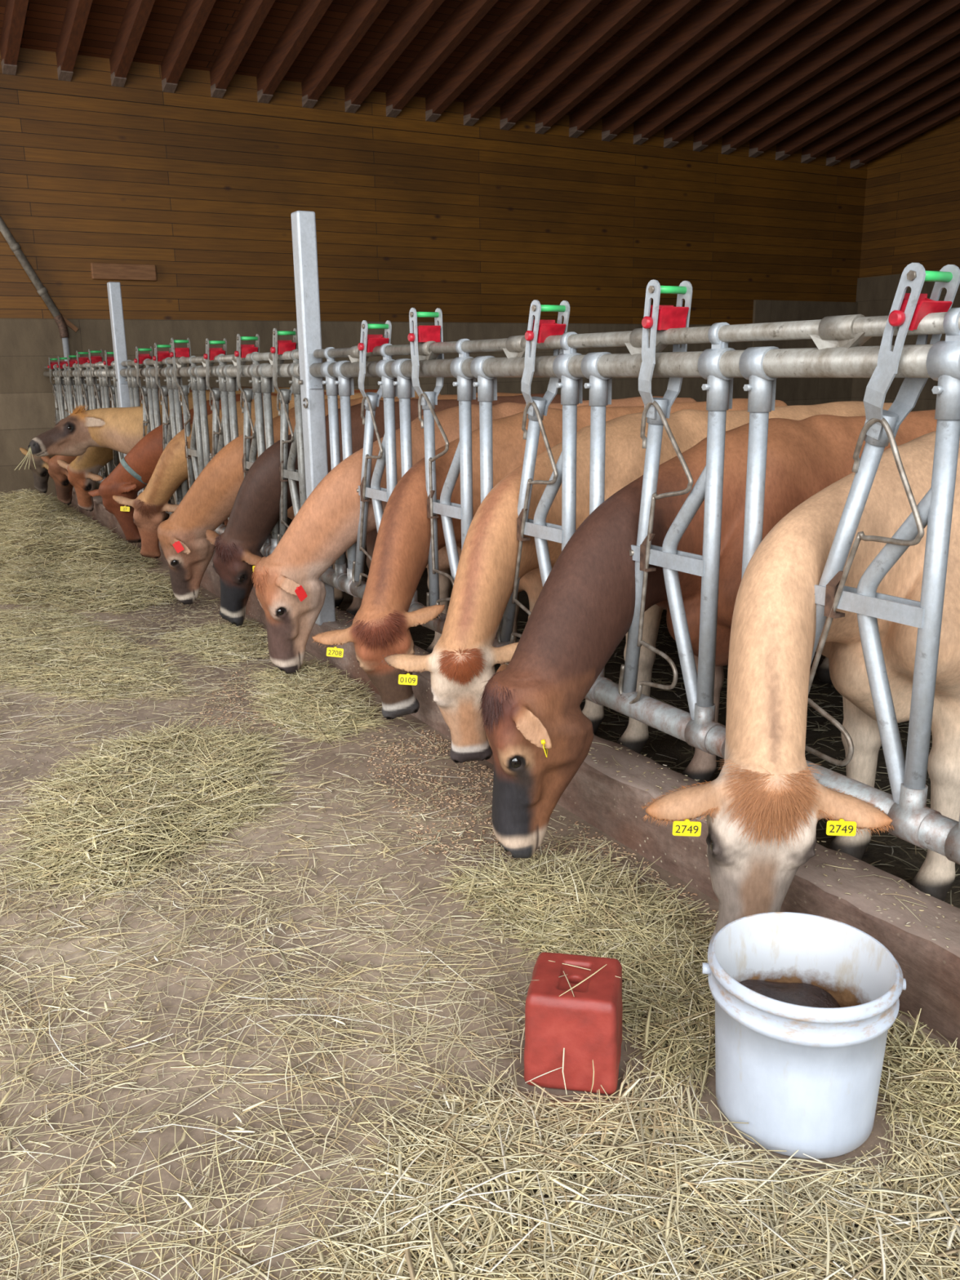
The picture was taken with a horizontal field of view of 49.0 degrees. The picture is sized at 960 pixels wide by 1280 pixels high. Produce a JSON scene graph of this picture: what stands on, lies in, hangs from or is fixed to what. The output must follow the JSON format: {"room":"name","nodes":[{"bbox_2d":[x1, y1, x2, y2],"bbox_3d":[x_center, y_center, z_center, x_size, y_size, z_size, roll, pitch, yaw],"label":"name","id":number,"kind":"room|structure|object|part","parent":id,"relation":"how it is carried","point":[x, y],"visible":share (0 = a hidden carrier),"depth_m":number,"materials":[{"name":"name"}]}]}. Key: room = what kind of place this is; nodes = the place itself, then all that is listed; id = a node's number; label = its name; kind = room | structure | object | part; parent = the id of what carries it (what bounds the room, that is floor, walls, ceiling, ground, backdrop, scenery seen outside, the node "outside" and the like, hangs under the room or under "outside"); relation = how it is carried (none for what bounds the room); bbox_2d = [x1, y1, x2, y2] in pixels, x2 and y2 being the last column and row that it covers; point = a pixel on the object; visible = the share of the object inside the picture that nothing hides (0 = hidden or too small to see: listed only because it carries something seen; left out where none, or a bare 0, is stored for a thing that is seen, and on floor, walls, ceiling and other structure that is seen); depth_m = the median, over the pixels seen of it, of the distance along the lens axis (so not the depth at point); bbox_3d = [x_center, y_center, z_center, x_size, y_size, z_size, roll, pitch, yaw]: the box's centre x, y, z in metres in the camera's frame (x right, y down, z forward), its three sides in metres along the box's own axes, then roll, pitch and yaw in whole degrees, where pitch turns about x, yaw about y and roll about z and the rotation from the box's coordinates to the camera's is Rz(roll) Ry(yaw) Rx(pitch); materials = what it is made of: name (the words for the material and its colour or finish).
{"room":"farm building","nodes":[
{"label":"farm building","id":0,"kind":"room"},
{"bbox_2d":[0,299,857,497],"bbox_3d":[-1.722,-3.303,14.095,19.400,2.620,0.270,-9,17,-29],"label":"wall","id":1,"kind":"structure","parent":0,"point":[27,397],"depth_m":13.14,"materials":[{"name":"concrete"}]},
{"bbox_2d":[0,215,74,399],"bbox_3d":[-5.251,-3.837,11.668,1.219,3.771,0.106,-9,17,-29],"label":"conduit pipe","id":2,"kind":"object","parent":1,"relation":"attached to","point":[14,245],"visible":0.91,"depth_m":11.78,"materials":[{"name":"grey metal"}]},
{"bbox_2d":[62,315,78,332],"bbox_3d":[-4.737,-3.643,12.086,0.219,0.204,0.050,-9,17,-29],"label":"wedge","id":3,"kind":"object","parent":1,"relation":"attached to","point":[68,322],"visible":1,"depth_m":12.09,"materials":[{"name":"brown wood"}]},
{"bbox_2d":[0,47,867,324],"bbox_3d":[-1.769,-5.641,13.512,19.400,2.980,0.220,-9,17,-29],"label":"wall","id":4,"kind":"structure","parent":0,"point":[471,229],"depth_m":13.68,"materials":[{"name":"brown wood"}]},
{"bbox_2d":[90,262,156,280],"bbox_3d":[-4.152,-4.293,12.272,0.730,0.180,0.065,-9,17,-29],"label":"board","id":5,"kind":"object","parent":4,"relation":"attached to","point":[104,271],"visible":1,"depth_m":12.24,"materials":[{"name":"brown wood"}]},
{"bbox_2d":[0,73,867,179],"bbox_3d":[-1.817,-6.525,13.137,19.200,0.140,0.032,-9,17,-29],"label":"trim","id":6,"kind":"structure","parent":4,"relation":"attached to","point":[6,81],"depth_m":13.45,"materials":[{"name":"brown wood"}]},
{"bbox_2d":[0,498,959,1279],"bbox_3d":[0.754,1.477,0.518,29.400,0.300,27.500,-9,17,-29],"label":"floor","id":7,"kind":"structure","parent":0,"point":[167,1135],"depth_m":2.58,"materials":[{"name":"concrete"}]},
{"bbox_2d":[0,488,162,573],"bbox_3d":[-4.119,-1.084,9.589,1.335,0.309,5.525,-9,17,-29],"label":"heap","id":8,"kind":"object","parent":7,"relation":"on","point":[31,522],"visible":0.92,"depth_m":8.47,"materials":[{"name":"beige plant"}]},
{"bbox_2d":[0,604,199,706],"bbox_3d":[-2.187,0.008,5.610,0.996,0.076,2.482,-8,16,-25],"label":"heap","id":9,"kind":"object","parent":7,"relation":"on","point":[24,645],"visible":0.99,"depth_m":5.30,"materials":[{"name":"beige plant"}]},
{"bbox_2d":[0,551,200,615],"bbox_3d":[-2.809,-0.483,7.374,1.350,0.196,2.492,-9,17,-29],"label":"heap","id":10,"kind":"object","parent":7,"relation":"on","point":[97,588],"visible":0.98,"depth_m":6.81,"materials":[{"name":"beige plant"}]},
{"bbox_2d":[19,386,252,493],"bbox_3d":[-3.480,-2.036,11.231,2.620,1.276,0.644,-8,16,-25],"label":"cow","id":11,"kind":"object","parent":7,"relation":"on","point":[41,475],"visible":0.1,"depth_m":10.83},
{"bbox_2d":[0,712,302,908],"bbox_3d":[-1.123,0.479,3.627,1.147,0.160,1.522,-8,16,-24],"label":"heap","id":12,"kind":"object","parent":7,"relation":"on","point":[132,799],"visible":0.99,"depth_m":3.44,"materials":[{"name":"beige plant"}]},
{"bbox_2d":[40,386,282,519],"bbox_3d":[-2.849,-1.777,10.193,2.587,1.276,0.643,-8,16,-25],"label":"cow","id":13,"kind":"object","parent":7,"relation":"on","point":[59,474],"visible":0.11,"depth_m":9.77},
{"bbox_2d":[57,387,289,515],"bbox_3d":[-2.510,-1.648,9.676,2.547,1.277,0.637,-9,17,-29],"label":"cow","id":14,"kind":"object","parent":7,"relation":"on","point":[83,471],"visible":0.16,"depth_m":9.17},
{"bbox_2d":[28,389,359,549],"bbox_3d":[-2.104,-1.383,8.616,2.902,1.287,0.765,-6,15,-20],"label":"cow","id":15,"kind":"object","parent":7,"relation":"on","point":[120,429],"visible":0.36,"depth_m":8.16},
{"bbox_2d":[14,446,35,470],"bbox_3d":[-3.476,-1.384,8.020,0.154,0.172,0.004,-9,17,-29],"label":"hay mouthful","id":16,"kind":"object","parent":15,"relation":"attached to","point":[29,449],"visible":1,"depth_m":8.03,"materials":[{"name":"beige plant"}]},
{"bbox_2d":[145,617,270,671],"bbox_3d":[-1.355,-0.009,5.647,0.670,0.066,1.030,-11,17,-33],"label":"heap","id":17,"kind":"object","parent":7,"relation":"on","point":[231,629],"visible":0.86,"depth_m":5.61,"materials":[{"name":"beige plant"}]},
{"bbox_2d":[88,389,377,542],"bbox_3d":[-1.641,-1.266,8.153,2.588,1.278,0.599,-8,16,-27],"label":"cow","id":18,"kind":"object","parent":7,"relation":"on","point":[133,473],"visible":0.16,"depth_m":7.64},
{"bbox_2d":[112,390,440,558],"bbox_3d":[-1.316,-1.138,7.642,2.545,1.278,0.664,-7,16,-24],"label":"cow","id":19,"kind":"object","parent":7,"relation":"on","point":[150,507],"visible":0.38,"depth_m":7.23},
{"bbox_2d":[243,657,395,746],"bbox_3d":[-0.768,0.231,4.650,0.604,0.118,1.247,-9,17,-29],"label":"heap","id":20,"kind":"object","parent":7,"relation":"on","point":[320,699],"visible":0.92,"depth_m":4.51,"materials":[{"name":"beige plant"}]},
{"bbox_2d":[156,392,522,608],"bbox_3d":[-0.699,-0.873,6.585,2.561,1.279,0.645,-8,16,-25],"label":"cow","id":21,"kind":"object","parent":7,"relation":"on","point":[209,501],"visible":0.28,"depth_m":6.11},
{"bbox_2d":[205,393,584,626],"bbox_3d":[-0.324,-0.753,6.092,2.415,1.275,0.627,-9,17,-29],"label":"cow","id":22,"kind":"object","parent":7,"relation":"on","point":[255,510],"visible":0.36,"depth_m":5.61},
{"bbox_2d":[191,665,717,941],"bbox_3d":[-0.292,0.472,3.848,0.693,0.008,3.339,-13,19,-38],"label":"feed pellets","id":23,"kind":"object","parent":7,"relation":"on","point":[237,695],"visible":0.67,"depth_m":3.68},
{"bbox_2d":[250,395,696,674],"bbox_3d":[0.135,-0.525,5.190,2.545,1.279,0.612,-8,16,-26],"label":"cow","id":24,"kind":"object","parent":7,"relation":"on","point":[290,591],"visible":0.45,"depth_m":4.69},
{"bbox_2d":[0,546,959,1279],"bbox_3d":[-2.633,0.118,5.251,3.248,0.055,10.599,-9,17,-29],"label":"hay","id":25,"kind":"object","parent":7,"relation":"on","point":[43,1248],"visible":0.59,"depth_m":2.34},
{"bbox_2d":[54,484,959,1048],"bbox_3d":[-1.222,-0.227,6.201,0.236,0.217,14.750,-9,17,-29],"label":"kerb","id":26,"kind":"object","parent":7,"relation":"on","point":[608,802],"visible":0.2,"depth_m":2.88,"materials":[{"name":"concrete"}]},
{"bbox_2d":[106,281,130,457],"bbox_3d":[-2.911,-1.911,8.614,0.107,1.935,0.114,-9,17,-29],"label":"steel post","id":27,"kind":"object","parent":26,"relation":"on","point":[114,294],"visible":0.49,"depth_m":8.45,"materials":[{"name":"silver metal"}]},
{"bbox_2d":[43,349,124,484],"bbox_3d":[-3.940,-2.215,10.397,0.136,1.227,4.047,-9,17,-29],"label":"panel","id":28,"kind":"object","parent":27,"relation":"attached to","point":[91,393],"visible":0.55,"depth_m":9.90,"materials":[{"name":"metal"}]},
{"bbox_3d":[-4.652,-2.898,11.427,0.036,0.353,0.060,-9,36,-29],"label":"plate","id":29,"kind":"part","parent":28,"relation":"part of","materials":[{"name":"metal"}]},
{"bbox_3d":[-4.344,-2.767,10.905,0.036,0.353,0.060,-9,36,-29],"label":"plate","id":30,"kind":"part","parent":28,"relation":"part of","materials":[{"name":"metal"}]},
{"bbox_3d":[-4.049,-2.651,10.404,0.036,0.353,0.060,-9,33,-29],"label":"plate","id":31,"kind":"part","parent":28,"relation":"part of","materials":[{"name":"metal"}]},
{"bbox_3d":[-3.942,-2.609,10.302,0.065,0.065,4.040,-9,17,-29],"label":"rail","id":32,"kind":"part","parent":28,"relation":"part of","materials":[{"name":"silver metal"}]},
{"bbox_3d":[-3.777,-2.552,9.939,0.036,0.353,0.060,-9,26,-29],"label":"plate","id":33,"kind":"part","parent":28,"relation":"part of","materials":[{"name":"metal"}]},
{"bbox_3d":[-3.943,-2.679,10.284,0.041,0.041,3.980,-9,17,-29],"label":"operating rail","id":34,"kind":"part","parent":28,"relation":"part of","materials":[{"name":"silver metal"}]},
{"bbox_3d":[-3.469,-2.422,9.417,0.036,0.353,0.060,-9,26,-29],"label":"plate","id":35,"kind":"part","parent":28,"relation":"part of","materials":[{"name":"metal"}]},
{"bbox_3d":[-3.120,-2.256,8.833,0.036,0.353,0.060,-9,34,-29],"label":"plate","id":36,"kind":"part","parent":28,"relation":"part of","materials":[{"name":"metal"}]},
{"bbox_2d":[290,210,335,626],"bbox_3d":[-0.797,-1.016,5.036,0.107,1.935,0.136,-9,17,-29],"label":"steel post","id":37,"kind":"object","parent":26,"relation":"on","point":[303,222],"visible":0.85,"depth_m":4.92,"materials":[{"name":"silver metal"}]},
{"bbox_2d":[120,328,306,556],"bbox_3d":[-1.836,-1.329,6.836,0.136,1.236,4.187,-9,17,-29],"label":"panel","id":38,"kind":"object","parent":37,"relation":"attached to","point":[264,376],"visible":0.61,"depth_m":6.18,"materials":[{"name":"metal"}]},
{"bbox_3d":[-2.540,-2.012,7.849,0.036,0.353,0.060,-9,33,-29],"label":"plate","id":39,"kind":"part","parent":38,"relation":"part of","materials":[{"name":"metal"}]},
{"bbox_3d":[-2.473,-2.022,7.886,0.036,0.353,0.060,-9,33,-29],"label":"plate","id":40,"kind":"part","parent":38,"relation":"part of","materials":[{"name":"metal"}]},
{"bbox_3d":[-2.245,-1.896,7.348,0.036,0.353,0.060,-9,30,-29],"label":"plate","id":41,"kind":"part","parent":38,"relation":"part of","materials":[{"name":"metal"}]},
{"bbox_3d":[-1.995,-1.805,6.921,0.036,0.353,0.060,-9,17,-29],"label":"plate","id":42,"kind":"part","parent":38,"relation":"part of","materials":[{"name":"metal"}]},
{"bbox_3d":[-1.929,-1.816,6.958,0.036,0.353,0.060,-9,17,-29],"label":"plate","id":43,"kind":"part","parent":38,"relation":"part of","materials":[{"name":"metal"}]},
{"bbox_3d":[-1.624,-1.680,6.233,0.024,0.031,0.031,-9,33,-29],"label":"latch knob","id":44,"kind":"part","parent":38,"relation":"part of","materials":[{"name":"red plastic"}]},
{"bbox_3d":[-1.611,-1.621,6.277,0.036,0.353,0.060,-9,33,-29],"label":"plate","id":45,"kind":"part","parent":38,"relation":"part of","materials":[{"name":"metal"}]},
{"bbox_3d":[-1.853,-1.724,6.767,0.065,0.065,4.120,-9,17,-29],"label":"rail","id":46,"kind":"part","parent":38,"relation":"part of","materials":[{"name":"silver metal"}]},
{"bbox_3d":[-1.854,-1.794,6.749,0.041,0.041,4.060,-9,17,-29],"label":"operating rail","id":47,"kind":"part","parent":38,"relation":"part of","materials":[{"name":"silver metal"}]},
{"bbox_3d":[-1.839,-0.781,7.011,0.079,0.079,4.120,-9,17,-29],"label":"rail","id":48,"kind":"part","parent":38,"relation":"part of","materials":[{"name":"silver metal"}]},
{"bbox_3d":[-1.544,-1.631,6.313,0.036,0.353,0.060,-9,33,-29],"label":"plate","id":49,"kind":"part","parent":38,"relation":"part of","materials":[{"name":"metal"}]},
{"bbox_3d":[-1.321,-1.556,5.720,0.024,0.031,0.031,-9,31,-29],"label":"latch knob","id":50,"kind":"part","parent":38,"relation":"part of","materials":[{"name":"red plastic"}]},
{"bbox_3d":[-1.307,-1.496,5.761,0.036,0.353,0.060,-9,31,-29],"label":"plate","id":51,"kind":"part","parent":38,"relation":"part of","materials":[{"name":"metal"}]},
{"bbox_3d":[-1.241,-1.506,5.798,0.036,0.353,0.060,-9,31,-29],"label":"plate","id":52,"kind":"part","parent":38,"relation":"part of","materials":[{"name":"metal"}]},
{"bbox_3d":[-1.025,-1.437,5.217,0.024,0.031,0.031,-9,28,-29],"label":"latch knob","id":53,"kind":"part","parent":38,"relation":"part of","materials":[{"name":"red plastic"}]},
{"bbox_3d":[-1.009,-1.376,5.256,0.036,0.353,0.060,-9,28,-29],"label":"plate","id":54,"kind":"part","parent":38,"relation":"part of","materials":[{"name":"metal"}]},
{"bbox_3d":[-0.943,-1.386,5.293,0.036,0.353,0.060,-9,28,-29],"label":"plate","id":55,"kind":"part","parent":38,"relation":"part of","materials":[{"name":"metal"}]},
{"bbox_2d":[309,262,959,864],"bbox_3d":[0.288,-0.430,3.241,0.136,1.236,4.250,-9,17,-29],"label":"panel","id":56,"kind":"object","parent":37,"relation":"attached to","point":[839,353],"visible":0.86,"depth_m":2.75,"materials":[{"name":"metal"}]},
{"bbox_3d":[-0.485,-1.200,4.306,0.024,0.031,0.031,-9,32,-29],"label":"latch knob","id":57,"kind":"part","parent":56,"relation":"part of","materials":[{"name":"red plastic"}]},
{"bbox_3d":[-0.472,-1.140,4.349,0.036,0.353,0.060,-9,32,-29],"label":"plate","id":58,"kind":"part","parent":56,"relation":"part of","materials":[{"name":"metal"}]},
{"bbox_3d":[-0.406,-1.151,4.385,0.036,0.353,0.060,-9,32,-29],"label":"plate","id":59,"kind":"part","parent":56,"relation":"part of","materials":[{"name":"metal"}]},
{"bbox_3d":[-0.253,-1.123,3.907,0.024,0.031,0.031,-9,16,-29],"label":"latch knob","id":60,"kind":"part","parent":56,"relation":"part of","materials":[{"name":"red plastic"}]},
{"bbox_3d":[-0.230,-1.058,3.934,0.036,0.353,0.060,-9,16,-29],"label":"plate","id":61,"kind":"part","parent":56,"relation":"part of","materials":[{"name":"metal"}]},
{"bbox_3d":[-0.164,-1.068,3.971,0.036,0.353,0.060,-9,16,-29],"label":"plate","id":62,"kind":"part","parent":56,"relation":"part of","materials":[{"name":"metal"}]},
{"bbox_3d":[0.153,-0.932,3.225,0.024,0.031,0.031,-9,31,-29],"label":"latch knob","id":63,"kind":"part","parent":56,"relation":"part of","materials":[{"name":"red plastic"}]},
{"bbox_3d":[0.167,-0.872,3.267,0.036,0.353,0.060,-9,31,-29],"label":"plate","id":64,"kind":"part","parent":56,"relation":"part of","materials":[{"name":"metal"}]},
{"bbox_3d":[0.233,-0.883,3.303,0.036,0.353,0.060,-9,31,-29],"label":"plate","id":65,"kind":"part","parent":56,"relation":"part of","materials":[{"name":"metal"}]},
{"bbox_3d":[0.287,-0.818,3.144,0.065,0.065,4.250,-9,17,-29],"label":"rail","id":66,"kind":"part","parent":56,"relation":"part of","materials":[{"name":"silver metal"}]},
{"bbox_3d":[0.286,-0.888,3.126,0.041,0.041,4.190,-9,17,-29],"label":"operating rail","id":67,"kind":"part","parent":56,"relation":"part of","materials":[{"name":"silver metal"}]},
{"bbox_3d":[0.301,0.126,3.388,0.079,0.079,4.250,-9,17,-29],"label":"rail","id":68,"kind":"part","parent":56,"relation":"part of","materials":[{"name":"silver metal"}]},
{"bbox_3d":[0.437,-0.827,2.740,0.024,0.031,0.031,-9,23,-29],"label":"latch knob","id":69,"kind":"part","parent":56,"relation":"part of","materials":[{"name":"red plastic"}]},
{"bbox_3d":[0.456,-0.763,2.774,0.036,0.353,0.060,-9,23,-29],"label":"plate","id":70,"kind":"part","parent":56,"relation":"part of","materials":[{"name":"metal"}]},
{"bbox_3d":[0.522,-0.774,2.811,0.036,0.353,0.060,-9,23,-29],"label":"plate","id":71,"kind":"part","parent":56,"relation":"part of","materials":[{"name":"metal"}]},
{"bbox_3d":[0.840,-0.579,2.130,0.036,0.353,0.060,-9,34,-29],"label":"plate","id":72,"kind":"part","parent":56,"relation":"part of","materials":[{"name":"metal"}]},
{"bbox_3d":[0.828,-0.638,2.086,0.024,0.031,0.031,-9,34,-29],"label":"latch knob","id":73,"kind":"part","parent":56,"relation":"part of","materials":[{"name":"red plastic"}]},
{"bbox_3d":[0.906,-0.590,2.167,0.036,0.353,0.060,-9,34,-29],"label":"plate","id":74,"kind":"part","parent":56,"relation":"part of","materials":[{"name":"metal"}]},
{"bbox_2d":[328,608,959,947],"bbox_3d":[-0.088,0.153,4.258,0.197,0.019,5.799,-9,17,-29],"label":"hay","id":75,"kind":"object","parent":26,"relation":"on","point":[901,886],"visible":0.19,"depth_m":2.58},
{"bbox_2d":[311,398,787,719],"bbox_3d":[0.445,-0.380,4.612,2.596,1.277,0.626,-9,17,-29],"label":"cow","id":76,"kind":"object","parent":7,"relation":"on","point":[380,626],"visible":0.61,"depth_m":4.04},
{"bbox_2d":[419,839,718,1119],"bbox_3d":[0.355,0.734,2.652,0.660,0.134,1.225,-8,16,-26],"label":"heap","id":77,"kind":"object","parent":7,"relation":"on","point":[682,1002],"visible":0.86,"depth_m":2.66,"materials":[{"name":"beige plant"}]},
{"bbox_2d":[524,951,622,1094],"bbox_3d":[0.196,0.790,2.185,0.191,0.210,0.191,2,15,11],"label":"block","id":78,"kind":"object","parent":7,"relation":"on","point":[588,1024],"visible":0.98,"depth_m":2.10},
{"bbox_2d":[524,960,621,1094],"bbox_3d":[0.181,0.784,2.142,0.157,0.198,0.208,7,17,29],"label":"hay wisp","id":79,"kind":"object","parent":78,"relation":"on","point":[562,1067],"visible":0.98,"depth_m":2.10,"materials":[{"name":"beige plant"}]},
{"bbox_2d":[280,1049,959,1279],"bbox_3d":[0.477,0.994,1.651,1.636,0.076,1.149,1,15,7],"label":"heap","id":80,"kind":"object","parent":7,"relation":"on","point":[897,1255],"visible":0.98,"depth_m":1.80,"materials":[{"name":"beige plant"}]},
{"bbox_2d":[380,400,892,763],"bbox_3d":[0.769,-0.249,4.089,2.576,1.279,0.593,-9,16,-27],"label":"cow","id":81,"kind":"object","parent":7,"relation":"on","point":[464,656],"visible":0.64,"depth_m":3.56},
{"bbox_2d":[413,609,959,908],"bbox_3d":[1.362,0.344,4.213,2.239,0.026,4.529,-9,17,-29],"label":"litter","id":82,"kind":"object","parent":7,"relation":"on","point":[664,620],"visible":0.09,"depth_m":4.22,"materials":[{"name":"beige plant"}]},
{"bbox_2d":[477,409,937,858],"bbox_3d":[1.090,-0.105,3.516,2.614,1.279,0.635,-9,17,-29],"label":"cow","id":83,"kind":"object","parent":7,"relation":"on","point":[539,735],"visible":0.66,"depth_m":2.98},
{"bbox_2d":[641,431,959,945],"bbox_3d":[1.439,0.033,2.952,2.554,1.263,0.674,-11,17,-33],"label":"cow","id":84,"kind":"object","parent":7,"relation":"on","point":[763,809],"visible":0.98,"depth_m":2.40},
{"bbox_2d":[702,911,906,1159],"bbox_3d":[0.616,0.760,2.037,0.355,0.331,0.355,-9,17,-29],"label":"bucket","id":85,"kind":"object","parent":7,"relation":"on","point":[804,1079],"visible":0.98,"depth_m":1.94,"materials":[{"name":"white plastic"}]},
{"bbox_2d":[738,979,840,1008],"bbox_3d":[0.616,0.790,2.045,0.307,0.123,0.307,-9,17,-29],"label":"molasses lick","id":86,"kind":"object","parent":85,"relation":"in","point":[797,993],"visible":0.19,"depth_m":2.13,"materials":[{"name":"brown food"}]},
{"bbox_2d":[876,1008,959,1182],"bbox_3d":[0.883,0.887,2.095,0.406,0.104,0.619,-9,17,-29],"label":"heap","id":87,"kind":"object","parent":7,"relation":"on","point":[940,1075],"visible":0.73,"depth_m":2.10,"materials":[{"name":"beige plant"}]},
{"bbox_2d":[0,0,959,168],"bbox_3d":[2.770,-7.047,4.359,20.100,5.149,19.550,-9,17,-29],"label":"ceiling","id":88,"kind":"structure","parent":0,"point":[860,79],"depth_m":12.75,"materials":[{"name":"brown wood"}]},
{"bbox_2d":[850,113,959,411],"bbox_3d":[11.101,-6.359,10.048,0.290,10.200,18.550,-9,17,-29],"label":"wall","id":89,"kind":"structure","parent":0,"point":[912,210],"depth_m":17.15,"materials":[{"name":"brown wood"}]}
]}

